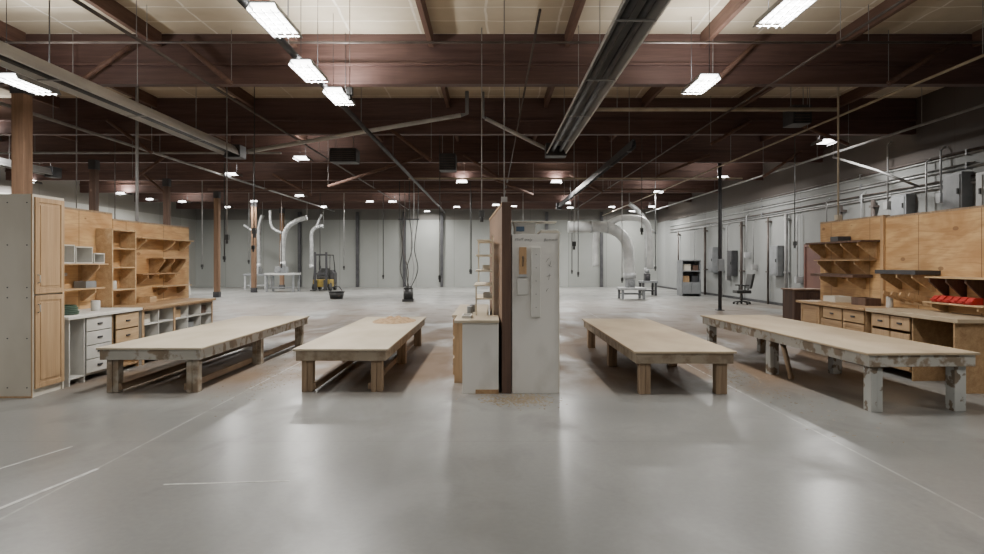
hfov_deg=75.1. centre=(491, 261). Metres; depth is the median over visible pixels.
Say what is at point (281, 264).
hanging cord
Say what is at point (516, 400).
chips
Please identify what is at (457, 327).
base cabinet
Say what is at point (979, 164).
conduit
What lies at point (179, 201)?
ceiling light
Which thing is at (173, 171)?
ceiling beam
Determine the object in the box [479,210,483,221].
outlet
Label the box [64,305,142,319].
countertop
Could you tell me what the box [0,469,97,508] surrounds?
floor line
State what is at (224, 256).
hanging cord
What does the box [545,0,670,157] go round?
heater
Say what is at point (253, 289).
timber post
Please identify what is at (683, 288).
storage rack
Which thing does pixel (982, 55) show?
pipe
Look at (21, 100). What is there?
timber post
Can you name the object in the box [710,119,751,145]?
diagonal brace
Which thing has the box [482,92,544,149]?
exhaust pipe
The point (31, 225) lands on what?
storage cabinet
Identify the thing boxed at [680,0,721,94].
ceiling light
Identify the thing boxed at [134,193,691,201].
ceiling beam
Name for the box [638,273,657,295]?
machine
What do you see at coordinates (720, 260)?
pole
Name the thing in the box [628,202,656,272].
duct
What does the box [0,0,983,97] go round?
ceiling
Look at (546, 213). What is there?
steel column
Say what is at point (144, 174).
diagonal brace
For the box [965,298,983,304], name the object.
bin
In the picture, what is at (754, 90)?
ceiling purlin
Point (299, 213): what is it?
steel column
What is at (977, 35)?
ceiling purlin
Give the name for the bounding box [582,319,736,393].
table
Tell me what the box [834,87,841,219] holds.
pipe
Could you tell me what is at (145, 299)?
bin
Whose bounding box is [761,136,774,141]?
ceiling purlin
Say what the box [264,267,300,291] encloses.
table
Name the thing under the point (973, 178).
conduit
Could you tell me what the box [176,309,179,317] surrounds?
bin
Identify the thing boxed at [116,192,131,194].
ceiling light
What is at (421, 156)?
diagonal brace
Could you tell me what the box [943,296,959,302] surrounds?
bin
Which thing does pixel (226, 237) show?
outlet
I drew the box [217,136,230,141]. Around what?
ceiling beam
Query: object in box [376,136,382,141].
ceiling beam
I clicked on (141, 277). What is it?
shelf
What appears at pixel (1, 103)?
pipe
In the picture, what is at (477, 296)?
shelf unit
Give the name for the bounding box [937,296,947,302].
bin
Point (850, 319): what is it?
base cabinet
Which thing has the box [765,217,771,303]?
vertical pipe
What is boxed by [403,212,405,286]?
steel column
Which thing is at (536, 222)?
wood offcut
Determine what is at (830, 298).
bin
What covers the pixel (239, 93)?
ceiling beam
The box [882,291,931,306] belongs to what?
tool rack
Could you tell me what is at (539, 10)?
pipe
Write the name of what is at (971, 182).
conduit
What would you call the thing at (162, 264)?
shelf
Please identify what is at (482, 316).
countertop
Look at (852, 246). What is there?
shelf
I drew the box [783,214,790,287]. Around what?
vertical pipe
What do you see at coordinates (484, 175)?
diagonal brace
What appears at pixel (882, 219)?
batten
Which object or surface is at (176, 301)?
countertop
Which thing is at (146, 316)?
bin
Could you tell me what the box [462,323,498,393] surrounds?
base cabinet
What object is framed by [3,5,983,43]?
pipe
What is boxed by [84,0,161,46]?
ceiling beam
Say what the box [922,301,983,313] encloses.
shelf
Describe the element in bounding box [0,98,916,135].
ceiling beam
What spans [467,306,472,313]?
tin can
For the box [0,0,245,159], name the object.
heater
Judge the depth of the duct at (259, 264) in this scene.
38.10 m
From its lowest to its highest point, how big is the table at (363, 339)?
0.540 m
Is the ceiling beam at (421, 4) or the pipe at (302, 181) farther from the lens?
the pipe at (302, 181)
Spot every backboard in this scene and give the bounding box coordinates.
[64,207,111,308]
[112,219,188,304]
[820,215,889,299]
[885,205,983,315]
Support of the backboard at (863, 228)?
on the floor
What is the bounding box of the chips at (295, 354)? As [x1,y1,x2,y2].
[215,354,329,416]
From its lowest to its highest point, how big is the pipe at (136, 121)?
5.700 m
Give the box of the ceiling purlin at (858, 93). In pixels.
[839,87,885,107]
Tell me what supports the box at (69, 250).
on the shelf at (87, 270)
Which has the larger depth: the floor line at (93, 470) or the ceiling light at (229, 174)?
the ceiling light at (229, 174)
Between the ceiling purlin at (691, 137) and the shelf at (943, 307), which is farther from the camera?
the ceiling purlin at (691, 137)
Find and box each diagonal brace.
[82,45,130,79]
[106,106,152,153]
[132,141,167,180]
[143,173,162,192]
[179,30,232,85]
[272,173,311,195]
[328,155,422,187]
[387,125,431,161]
[463,154,498,177]
[482,173,532,195]
[569,174,602,192]
[655,154,709,177]
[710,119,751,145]
[715,39,758,84]
[762,150,801,177]
[803,104,849,145]
[886,30,957,85]
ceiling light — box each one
[0,0,60,95]
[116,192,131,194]
[145,193,158,200]
[178,200,191,202]
[225,172,242,176]
[245,0,302,38]
[288,0,329,83]
[292,136,312,161]
[322,33,355,105]
[456,180,467,183]
[550,180,561,183]
[650,181,662,193]
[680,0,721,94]
[711,163,728,179]
[753,0,816,28]
[810,138,836,145]
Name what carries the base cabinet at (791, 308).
on the floor
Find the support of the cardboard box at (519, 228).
on the partition panel
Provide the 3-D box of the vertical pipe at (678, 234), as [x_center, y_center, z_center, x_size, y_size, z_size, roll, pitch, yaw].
[10.508,-0.050,36.000,0.177,3.300,0.200,0,0,0]
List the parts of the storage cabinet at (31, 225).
door, door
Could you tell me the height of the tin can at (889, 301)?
0.165 m
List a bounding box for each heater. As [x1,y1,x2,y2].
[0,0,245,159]
[0,157,61,177]
[329,136,359,163]
[439,136,456,171]
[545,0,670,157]
[556,136,635,209]
[783,87,811,127]
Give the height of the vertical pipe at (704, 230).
3.300 m
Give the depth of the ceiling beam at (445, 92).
15.10 m
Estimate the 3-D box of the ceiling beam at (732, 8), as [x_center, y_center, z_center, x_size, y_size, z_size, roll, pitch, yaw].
[3.770,-3.970,9.300,0.080,0.260,4.300,0,0,0]
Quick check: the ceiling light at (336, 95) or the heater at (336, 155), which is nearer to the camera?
the ceiling light at (336, 95)
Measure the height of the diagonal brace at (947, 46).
0.988 m
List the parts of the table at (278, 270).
leg, leg, leg, leg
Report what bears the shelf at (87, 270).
attached to the backboard at (80, 225)
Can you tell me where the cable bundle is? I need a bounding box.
[398,181,418,301]
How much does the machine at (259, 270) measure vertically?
1.250 m
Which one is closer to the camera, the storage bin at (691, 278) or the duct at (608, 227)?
the duct at (608, 227)
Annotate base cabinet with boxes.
[64,314,111,386]
[112,311,138,366]
[139,300,212,364]
[453,318,461,382]
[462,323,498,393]
[781,288,819,320]
[801,303,870,360]
[871,312,983,393]
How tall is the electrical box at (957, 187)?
0.850 m
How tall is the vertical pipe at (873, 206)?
3.300 m
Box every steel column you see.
[298,212,300,286]
[356,212,358,286]
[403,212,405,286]
[440,212,442,286]
[545,212,547,229]
[600,212,602,286]
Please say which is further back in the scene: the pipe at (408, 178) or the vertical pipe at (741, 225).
the vertical pipe at (741, 225)
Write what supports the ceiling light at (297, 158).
hanging from the ceiling
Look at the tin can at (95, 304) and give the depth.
9.15 m
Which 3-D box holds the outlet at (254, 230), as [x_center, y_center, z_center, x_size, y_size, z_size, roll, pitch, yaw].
[-4.900,-0.600,13.200,0.090,0.200,0.080,0,0,0]
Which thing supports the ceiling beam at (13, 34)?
attached to the ceiling
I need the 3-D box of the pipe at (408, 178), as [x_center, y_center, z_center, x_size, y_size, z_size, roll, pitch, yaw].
[3.000,-3.535,23.000,12.000,1.129,0.058,0,0,0]
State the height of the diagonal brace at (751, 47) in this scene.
0.983 m
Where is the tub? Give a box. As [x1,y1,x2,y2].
[328,286,344,298]
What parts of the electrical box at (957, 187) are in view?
door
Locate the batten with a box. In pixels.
[880,216,885,305]
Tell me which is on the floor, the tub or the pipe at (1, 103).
the tub
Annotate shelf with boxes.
[64,263,108,280]
[64,287,104,300]
[136,237,193,251]
[136,273,179,283]
[146,257,189,278]
[152,284,191,294]
[620,293,641,294]
[805,240,879,257]
[810,273,872,288]
[814,260,876,273]
[875,270,940,291]
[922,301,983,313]
[924,276,983,297]
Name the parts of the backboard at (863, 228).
plate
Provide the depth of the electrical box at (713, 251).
30.00 m
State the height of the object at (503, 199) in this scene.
3.370 m
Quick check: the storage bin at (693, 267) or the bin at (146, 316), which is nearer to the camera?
the bin at (146, 316)
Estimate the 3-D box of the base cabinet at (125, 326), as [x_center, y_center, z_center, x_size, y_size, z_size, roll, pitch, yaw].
[-5.732,1.170,9.480,0.695,0.860,0.680,0,0,0]
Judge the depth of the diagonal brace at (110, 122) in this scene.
15.77 m
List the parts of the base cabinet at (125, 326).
drawer, drawer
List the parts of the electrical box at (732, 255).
door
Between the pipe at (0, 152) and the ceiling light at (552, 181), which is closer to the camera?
the pipe at (0, 152)
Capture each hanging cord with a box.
[76,97,76,207]
[114,136,115,218]
[201,181,203,268]
[223,163,225,261]
[224,87,229,243]
[248,193,249,263]
[251,136,254,251]
[252,87,256,237]
[280,195,282,267]
[346,0,352,100]
[382,194,383,278]
[438,136,440,281]
[469,181,470,273]
[471,193,471,273]
[479,28,483,221]
[577,181,578,276]
[640,136,643,234]
[654,194,656,270]
[793,136,796,247]
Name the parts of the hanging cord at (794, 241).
cord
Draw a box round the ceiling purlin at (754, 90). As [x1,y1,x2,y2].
[739,87,775,106]
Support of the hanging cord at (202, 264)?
hanging from the ceiling
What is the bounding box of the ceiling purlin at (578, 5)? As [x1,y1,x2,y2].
[565,0,585,46]
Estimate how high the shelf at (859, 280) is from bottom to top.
0.250 m
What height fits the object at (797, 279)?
2.417 m
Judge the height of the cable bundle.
5.680 m
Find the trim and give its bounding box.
[657,285,782,305]
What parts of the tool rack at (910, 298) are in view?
arm, arm, arm, rack rail, arm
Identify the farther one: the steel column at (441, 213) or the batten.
the steel column at (441, 213)
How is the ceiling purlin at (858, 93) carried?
attached to the ceiling
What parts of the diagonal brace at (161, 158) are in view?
hanger rod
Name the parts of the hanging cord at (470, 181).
cord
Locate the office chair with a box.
[733,274,754,304]
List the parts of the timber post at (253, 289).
post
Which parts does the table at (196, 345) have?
leg, leg, leg, leg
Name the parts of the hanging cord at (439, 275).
cord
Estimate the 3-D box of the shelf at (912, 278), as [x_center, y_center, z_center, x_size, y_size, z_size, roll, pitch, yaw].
[6.130,0.270,9.475,0.360,0.300,0.950,0,0,0]
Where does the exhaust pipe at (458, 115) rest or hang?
attached to the ceiling
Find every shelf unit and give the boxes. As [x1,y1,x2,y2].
[96,228,135,306]
[474,236,493,314]
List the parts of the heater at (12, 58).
hanger rod, hanger rod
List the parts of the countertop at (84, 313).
hose coil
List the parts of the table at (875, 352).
leg, leg, leg, leg, leg, leg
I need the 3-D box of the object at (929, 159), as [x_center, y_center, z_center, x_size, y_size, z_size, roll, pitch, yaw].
[10.488,-1.639,15.400,0.216,1.717,0.160,0,0,0]
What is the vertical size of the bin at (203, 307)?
0.140 m
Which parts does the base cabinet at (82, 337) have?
drawer, drawer, drawer, drawer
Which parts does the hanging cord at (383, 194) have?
cord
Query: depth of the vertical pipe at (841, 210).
19.16 m
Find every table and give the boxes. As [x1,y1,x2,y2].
[96,316,309,392]
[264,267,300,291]
[293,317,425,391]
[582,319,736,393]
[700,315,979,411]
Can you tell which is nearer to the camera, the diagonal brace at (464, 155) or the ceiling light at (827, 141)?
the ceiling light at (827, 141)
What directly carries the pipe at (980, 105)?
hanging from the ceiling
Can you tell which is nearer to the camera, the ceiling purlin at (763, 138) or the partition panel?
the partition panel
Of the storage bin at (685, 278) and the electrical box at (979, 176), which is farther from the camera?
the storage bin at (685, 278)
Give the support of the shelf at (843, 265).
attached to the backboard at (863, 228)
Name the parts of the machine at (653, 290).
leg, leg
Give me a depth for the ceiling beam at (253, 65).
11.50 m
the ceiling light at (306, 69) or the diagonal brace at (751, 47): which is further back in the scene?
the diagonal brace at (751, 47)
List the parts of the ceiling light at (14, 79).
suspension rod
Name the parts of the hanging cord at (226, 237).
cord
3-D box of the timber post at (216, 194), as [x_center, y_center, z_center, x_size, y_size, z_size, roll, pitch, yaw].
[-12.500,-0.800,29.100,0.260,4.800,0.260,0,0,0]
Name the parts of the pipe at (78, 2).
hanger rod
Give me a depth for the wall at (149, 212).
32.82 m
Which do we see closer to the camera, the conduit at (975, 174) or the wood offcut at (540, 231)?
the wood offcut at (540, 231)
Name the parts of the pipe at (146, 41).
hanger rod, hanger rod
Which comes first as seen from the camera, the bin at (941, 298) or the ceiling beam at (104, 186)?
the bin at (941, 298)
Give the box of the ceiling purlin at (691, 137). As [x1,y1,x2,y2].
[685,136,695,141]
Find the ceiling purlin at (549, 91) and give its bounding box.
[544,87,554,107]
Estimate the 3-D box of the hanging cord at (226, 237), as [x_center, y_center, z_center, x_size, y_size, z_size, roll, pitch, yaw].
[-5.800,-2.250,14.000,0.090,3.700,0.080,0,0,0]
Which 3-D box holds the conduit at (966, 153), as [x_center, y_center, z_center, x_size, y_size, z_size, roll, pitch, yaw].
[10.564,-2.410,21.500,0.068,0.080,23.000,0,0,0]
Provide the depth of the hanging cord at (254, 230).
13.19 m
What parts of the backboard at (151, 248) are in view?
plate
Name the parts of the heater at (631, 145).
hanger rod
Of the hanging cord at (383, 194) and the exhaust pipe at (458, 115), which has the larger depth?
the hanging cord at (383, 194)
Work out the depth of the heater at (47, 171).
18.35 m
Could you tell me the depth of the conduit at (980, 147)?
18.34 m
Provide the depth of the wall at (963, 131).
21.50 m
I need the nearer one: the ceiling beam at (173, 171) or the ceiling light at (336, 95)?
the ceiling light at (336, 95)
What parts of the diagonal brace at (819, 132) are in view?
hanger rod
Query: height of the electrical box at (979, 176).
0.800 m
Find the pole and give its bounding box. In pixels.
[715,163,724,310]
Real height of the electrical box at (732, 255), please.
1.100 m
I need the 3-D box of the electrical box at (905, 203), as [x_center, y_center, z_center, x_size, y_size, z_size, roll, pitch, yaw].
[10.453,-1.425,16.300,0.286,0.550,0.600,0,0,0]
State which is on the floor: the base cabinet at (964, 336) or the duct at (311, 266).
the base cabinet at (964, 336)
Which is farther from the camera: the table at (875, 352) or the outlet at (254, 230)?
the outlet at (254, 230)
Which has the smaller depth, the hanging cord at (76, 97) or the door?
the hanging cord at (76, 97)
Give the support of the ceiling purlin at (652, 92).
attached to the ceiling
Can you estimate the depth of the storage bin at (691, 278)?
30.10 m
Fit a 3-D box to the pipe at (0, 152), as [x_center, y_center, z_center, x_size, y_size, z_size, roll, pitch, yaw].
[-10.000,-3.586,18.200,8.000,1.029,0.058,0,0,0]
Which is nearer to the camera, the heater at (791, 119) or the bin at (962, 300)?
the bin at (962, 300)
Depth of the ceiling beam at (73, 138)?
20.09 m
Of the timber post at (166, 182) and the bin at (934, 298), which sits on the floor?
the timber post at (166, 182)
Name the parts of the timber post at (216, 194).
post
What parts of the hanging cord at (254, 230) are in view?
cord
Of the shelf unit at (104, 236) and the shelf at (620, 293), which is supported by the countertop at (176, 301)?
the shelf unit at (104, 236)
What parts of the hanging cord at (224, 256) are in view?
cord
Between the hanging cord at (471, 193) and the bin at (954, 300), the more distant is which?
the hanging cord at (471, 193)
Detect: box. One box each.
[64,244,74,262]
[75,246,92,262]
[93,253,104,262]
[513,223,535,233]
[943,171,972,209]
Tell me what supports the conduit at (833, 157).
hanging from the ceiling
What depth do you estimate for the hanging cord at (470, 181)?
26.49 m
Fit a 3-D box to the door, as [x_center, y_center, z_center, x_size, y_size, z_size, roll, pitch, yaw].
[10.560,0.500,20.950,0.080,2.200,1.300,0,0,0]
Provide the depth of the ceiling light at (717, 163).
23.71 m
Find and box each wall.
[0,167,194,286]
[195,209,656,286]
[489,202,510,393]
[657,87,983,302]
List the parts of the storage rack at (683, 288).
door, door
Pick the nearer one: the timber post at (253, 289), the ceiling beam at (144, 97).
the ceiling beam at (144, 97)
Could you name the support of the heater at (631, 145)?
hanging from the ceiling
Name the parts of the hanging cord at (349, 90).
cord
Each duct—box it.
[243,202,263,267]
[269,210,307,265]
[309,208,323,268]
[567,215,652,278]
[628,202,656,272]
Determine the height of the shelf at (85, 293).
0.200 m
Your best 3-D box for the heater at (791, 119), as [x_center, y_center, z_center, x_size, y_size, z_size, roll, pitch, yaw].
[6.600,-3.525,13.845,0.400,1.150,0.510,0,0,0]
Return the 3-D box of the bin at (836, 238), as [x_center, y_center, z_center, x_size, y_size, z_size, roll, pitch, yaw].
[6.165,-0.405,11.325,0.230,0.090,0.250,0,0,0]
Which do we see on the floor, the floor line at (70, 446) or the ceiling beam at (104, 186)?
the floor line at (70, 446)
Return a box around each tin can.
[91,300,99,310]
[113,281,116,288]
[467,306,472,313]
[886,297,892,307]
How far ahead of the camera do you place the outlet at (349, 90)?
9.86 m
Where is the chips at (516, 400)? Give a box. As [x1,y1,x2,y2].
[456,392,561,410]
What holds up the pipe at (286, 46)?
hanging from the ceiling
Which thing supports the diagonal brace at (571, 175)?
hanging from the ceiling
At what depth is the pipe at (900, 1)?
10.38 m
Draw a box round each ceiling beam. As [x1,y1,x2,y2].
[0,20,25,46]
[0,34,983,86]
[0,87,59,107]
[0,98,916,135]
[0,136,823,162]
[5,163,763,180]
[58,136,78,141]
[79,181,717,192]
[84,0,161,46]
[109,87,156,107]
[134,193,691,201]
[139,136,154,141]
[176,202,667,208]
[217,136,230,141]
[220,87,253,107]
[250,0,296,46]
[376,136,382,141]
[415,0,432,46]
[441,87,449,107]
[700,0,750,46]
[836,0,916,46]
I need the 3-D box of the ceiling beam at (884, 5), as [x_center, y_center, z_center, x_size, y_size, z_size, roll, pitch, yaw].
[6.200,-3.970,9.300,0.080,0.260,4.300,0,0,0]
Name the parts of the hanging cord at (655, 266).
cord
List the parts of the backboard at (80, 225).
plate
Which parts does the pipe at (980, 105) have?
hanger rod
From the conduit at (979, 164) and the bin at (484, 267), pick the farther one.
the conduit at (979, 164)
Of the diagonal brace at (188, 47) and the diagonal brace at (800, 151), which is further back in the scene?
the diagonal brace at (800, 151)
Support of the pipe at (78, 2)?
hanging from the ceiling
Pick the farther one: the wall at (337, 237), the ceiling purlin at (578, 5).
the wall at (337, 237)
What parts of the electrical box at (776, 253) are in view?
door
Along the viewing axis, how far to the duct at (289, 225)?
34.51 m
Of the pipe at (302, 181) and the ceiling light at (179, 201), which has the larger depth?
the ceiling light at (179, 201)
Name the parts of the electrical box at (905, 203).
door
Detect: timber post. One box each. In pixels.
[9,85,33,193]
[88,160,99,210]
[162,178,170,224]
[213,191,220,296]
[250,202,256,292]
[279,208,284,288]
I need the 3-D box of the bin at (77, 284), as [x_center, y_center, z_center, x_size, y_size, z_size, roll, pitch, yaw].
[-5.990,0.330,9.425,0.180,0.100,0.250,0,0,0]
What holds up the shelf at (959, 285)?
attached to the backboard at (950, 242)
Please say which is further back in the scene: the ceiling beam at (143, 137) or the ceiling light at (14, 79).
the ceiling beam at (143, 137)
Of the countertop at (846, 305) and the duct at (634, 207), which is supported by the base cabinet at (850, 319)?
the countertop at (846, 305)
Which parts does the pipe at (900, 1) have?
hanger rod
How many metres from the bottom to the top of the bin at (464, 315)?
0.035 m
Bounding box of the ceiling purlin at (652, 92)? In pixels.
[642,87,664,106]
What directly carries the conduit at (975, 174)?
attached to the wall at (963, 131)
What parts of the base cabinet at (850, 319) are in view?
door, door, drawer, drawer, door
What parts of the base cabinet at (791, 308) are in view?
door, door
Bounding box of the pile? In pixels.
[373,315,415,323]
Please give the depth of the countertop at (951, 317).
8.41 m
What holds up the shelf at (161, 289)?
attached to the backboard at (151, 248)
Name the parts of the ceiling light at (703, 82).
suspension rod, suspension rod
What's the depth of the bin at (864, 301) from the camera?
10.20 m
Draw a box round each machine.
[243,268,271,288]
[616,279,646,298]
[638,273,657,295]
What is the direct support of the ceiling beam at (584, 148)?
attached to the ceiling
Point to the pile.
(398, 319)
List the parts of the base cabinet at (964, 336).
drawer, drawer, drawer, drawer, door, panel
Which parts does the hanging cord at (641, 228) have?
cord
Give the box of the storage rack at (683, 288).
[677,260,700,295]
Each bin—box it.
[74,281,96,287]
[138,296,156,302]
[144,314,149,322]
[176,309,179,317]
[188,321,193,327]
[201,305,205,312]
[462,313,471,317]
[482,265,489,269]
[483,292,490,297]
[683,264,690,270]
[683,276,688,281]
[689,276,697,281]
[691,265,697,270]
[823,295,850,301]
[830,236,850,241]
[851,297,880,305]
[930,295,945,301]
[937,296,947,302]
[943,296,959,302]
[950,297,961,303]
[957,297,972,304]
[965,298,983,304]
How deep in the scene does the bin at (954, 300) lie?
8.41 m
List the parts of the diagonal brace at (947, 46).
hanger rod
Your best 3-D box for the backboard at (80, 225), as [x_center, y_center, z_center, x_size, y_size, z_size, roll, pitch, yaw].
[-6.165,0.405,9.210,0.110,2.390,2.180,0,0,0]
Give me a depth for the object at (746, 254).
26.28 m
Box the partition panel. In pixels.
[511,234,559,392]
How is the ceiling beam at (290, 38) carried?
attached to the ceiling
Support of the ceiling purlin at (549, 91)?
attached to the ceiling
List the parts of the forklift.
mast rail, seat, mast rail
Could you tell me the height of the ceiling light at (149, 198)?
1.020 m
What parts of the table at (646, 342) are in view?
leg, leg, leg, leg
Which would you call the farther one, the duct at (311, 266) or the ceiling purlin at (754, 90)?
the duct at (311, 266)
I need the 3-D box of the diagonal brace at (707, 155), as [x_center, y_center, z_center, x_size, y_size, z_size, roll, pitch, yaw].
[6.050,-3.380,20.300,1.733,1.441,0.088,0,0,0]
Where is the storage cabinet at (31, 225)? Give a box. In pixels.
[0,194,63,397]
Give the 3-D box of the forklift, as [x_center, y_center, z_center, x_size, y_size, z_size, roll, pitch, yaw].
[-9.490,0.525,35.800,1.020,2.150,2.800,0,0,0]
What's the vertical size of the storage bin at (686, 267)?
0.300 m
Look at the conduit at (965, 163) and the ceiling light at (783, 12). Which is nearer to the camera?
the ceiling light at (783, 12)
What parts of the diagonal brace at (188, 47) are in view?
hanger rod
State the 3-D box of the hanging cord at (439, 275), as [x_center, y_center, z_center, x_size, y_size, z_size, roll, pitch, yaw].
[-1.550,-1.750,19.000,0.090,4.700,0.080,0,0,0]
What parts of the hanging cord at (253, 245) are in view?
cord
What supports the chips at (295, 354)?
on the floor
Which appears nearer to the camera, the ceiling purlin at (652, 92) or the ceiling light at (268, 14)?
the ceiling light at (268, 14)
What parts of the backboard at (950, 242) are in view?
plate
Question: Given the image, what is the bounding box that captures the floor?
[0,287,983,553]
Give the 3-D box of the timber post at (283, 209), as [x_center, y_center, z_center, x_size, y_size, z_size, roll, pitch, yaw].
[-12.500,-0.800,38.100,0.260,4.800,0.260,0,0,0]
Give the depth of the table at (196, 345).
8.69 m
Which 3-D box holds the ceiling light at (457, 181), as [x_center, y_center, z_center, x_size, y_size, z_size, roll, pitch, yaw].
[-1.166,-3.590,24.970,0.460,1.020,0.600,0,0,0]
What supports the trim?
attached to the wall at (963, 131)
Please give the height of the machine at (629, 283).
0.850 m
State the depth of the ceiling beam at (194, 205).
38.50 m
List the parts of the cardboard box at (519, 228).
lid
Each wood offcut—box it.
[512,221,556,223]
[537,231,559,233]
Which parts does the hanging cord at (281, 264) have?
cord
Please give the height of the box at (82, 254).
0.240 m
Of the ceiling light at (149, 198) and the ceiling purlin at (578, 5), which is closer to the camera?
the ceiling purlin at (578, 5)
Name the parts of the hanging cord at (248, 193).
cord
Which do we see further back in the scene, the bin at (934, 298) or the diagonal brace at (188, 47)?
the diagonal brace at (188, 47)
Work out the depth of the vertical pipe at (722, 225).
29.17 m
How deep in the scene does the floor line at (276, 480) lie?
4.64 m
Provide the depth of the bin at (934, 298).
8.79 m
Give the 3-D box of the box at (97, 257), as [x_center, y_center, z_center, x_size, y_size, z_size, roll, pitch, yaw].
[-5.950,-0.055,9.490,0.260,0.150,0.260,0,0,0]
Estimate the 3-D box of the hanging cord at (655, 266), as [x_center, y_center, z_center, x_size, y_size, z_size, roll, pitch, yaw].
[7.400,-1.850,29.000,0.090,4.500,0.080,0,0,0]
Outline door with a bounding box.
[804,244,819,288]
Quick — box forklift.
[310,252,336,290]
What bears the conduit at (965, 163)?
attached to the wall at (963, 131)
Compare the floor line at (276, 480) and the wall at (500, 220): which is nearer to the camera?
the floor line at (276, 480)
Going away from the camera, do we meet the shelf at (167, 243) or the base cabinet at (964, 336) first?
the base cabinet at (964, 336)
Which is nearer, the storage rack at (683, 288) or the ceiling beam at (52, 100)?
the ceiling beam at (52, 100)
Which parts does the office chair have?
seat, backrest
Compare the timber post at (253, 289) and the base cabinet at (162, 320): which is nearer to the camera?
the base cabinet at (162, 320)
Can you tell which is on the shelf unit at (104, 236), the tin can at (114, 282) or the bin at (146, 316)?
the tin can at (114, 282)
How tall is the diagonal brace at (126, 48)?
1.036 m
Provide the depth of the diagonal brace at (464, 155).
20.26 m
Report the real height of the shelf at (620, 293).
0.050 m
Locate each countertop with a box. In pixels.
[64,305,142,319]
[100,298,215,309]
[452,304,498,322]
[796,300,900,310]
[865,308,983,322]
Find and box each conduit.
[670,146,983,220]
[670,163,983,226]
[670,181,975,232]
[671,174,975,229]
[698,149,983,214]
[712,178,975,223]
[742,161,975,210]
[832,144,919,187]
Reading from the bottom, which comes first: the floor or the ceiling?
the floor
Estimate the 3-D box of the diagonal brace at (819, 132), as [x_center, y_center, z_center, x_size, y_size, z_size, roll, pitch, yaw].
[8.200,-3.480,15.800,1.234,1.240,0.088,0,0,0]
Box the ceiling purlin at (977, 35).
[972,27,983,46]
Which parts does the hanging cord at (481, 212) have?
cord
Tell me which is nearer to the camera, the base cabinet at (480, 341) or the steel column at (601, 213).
the base cabinet at (480, 341)
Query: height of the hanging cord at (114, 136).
3.500 m
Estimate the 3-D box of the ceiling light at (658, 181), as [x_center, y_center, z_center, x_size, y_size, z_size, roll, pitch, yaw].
[7.370,-3.590,28.600,0.460,1.020,0.600,0,0,0]
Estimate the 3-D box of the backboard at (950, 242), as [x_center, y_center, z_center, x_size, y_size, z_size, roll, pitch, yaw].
[6.365,0.435,8.850,0.110,2.330,2.900,0,0,0]
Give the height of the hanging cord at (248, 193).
4.200 m
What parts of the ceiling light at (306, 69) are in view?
suspension rod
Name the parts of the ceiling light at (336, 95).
suspension rod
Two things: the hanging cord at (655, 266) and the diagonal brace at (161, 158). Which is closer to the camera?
the diagonal brace at (161, 158)
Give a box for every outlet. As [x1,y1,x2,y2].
[224,235,229,243]
[252,228,256,237]
[346,87,352,100]
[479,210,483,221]
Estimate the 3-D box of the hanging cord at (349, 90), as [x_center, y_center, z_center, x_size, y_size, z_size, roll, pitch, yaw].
[-2.200,-3.300,9.900,0.090,1.600,0.080,0,0,0]
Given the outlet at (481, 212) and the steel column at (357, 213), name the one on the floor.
the steel column at (357, 213)
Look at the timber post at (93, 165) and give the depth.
20.00 m
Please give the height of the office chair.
1.150 m
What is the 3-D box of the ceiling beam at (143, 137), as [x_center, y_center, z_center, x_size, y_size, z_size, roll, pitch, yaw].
[-10.810,-3.970,18.325,0.080,0.260,4.250,0,0,0]
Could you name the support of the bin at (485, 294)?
on the shelf unit at (477, 296)
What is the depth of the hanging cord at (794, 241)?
18.59 m
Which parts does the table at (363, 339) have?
leg, leg, leg, leg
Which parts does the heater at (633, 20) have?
hanger rod, hanger rod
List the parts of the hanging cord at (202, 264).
cord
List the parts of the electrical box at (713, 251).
door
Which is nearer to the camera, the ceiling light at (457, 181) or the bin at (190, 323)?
the bin at (190, 323)
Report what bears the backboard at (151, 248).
on the floor
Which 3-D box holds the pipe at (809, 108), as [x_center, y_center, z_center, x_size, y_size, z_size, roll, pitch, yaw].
[4.625,-3.616,13.300,5.150,0.969,0.077,0,0,0]
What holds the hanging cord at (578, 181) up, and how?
hanging from the ceiling
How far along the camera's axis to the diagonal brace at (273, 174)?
24.77 m
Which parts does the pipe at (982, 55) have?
hanger rod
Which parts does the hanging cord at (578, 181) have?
cord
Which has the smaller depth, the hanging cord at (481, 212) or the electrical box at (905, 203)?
the hanging cord at (481, 212)
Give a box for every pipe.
[0,101,334,211]
[0,152,280,153]
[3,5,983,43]
[72,0,408,209]
[135,87,138,221]
[207,181,705,189]
[237,0,445,212]
[247,91,468,153]
[408,178,742,178]
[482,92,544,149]
[505,9,540,192]
[572,0,905,210]
[596,87,836,110]
[602,0,983,215]
[646,87,983,212]
[677,232,680,259]
[703,227,707,294]
[722,225,724,296]
[739,221,744,299]
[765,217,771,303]
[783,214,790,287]
[834,87,841,219]
[839,205,846,219]
[869,200,879,215]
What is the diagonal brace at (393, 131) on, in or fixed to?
hanging from the ceiling
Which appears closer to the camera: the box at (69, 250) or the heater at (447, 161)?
the box at (69, 250)
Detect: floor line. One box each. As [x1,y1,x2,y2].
[0,446,72,468]
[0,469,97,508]
[163,480,289,484]
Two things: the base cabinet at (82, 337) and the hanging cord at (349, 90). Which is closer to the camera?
the base cabinet at (82, 337)

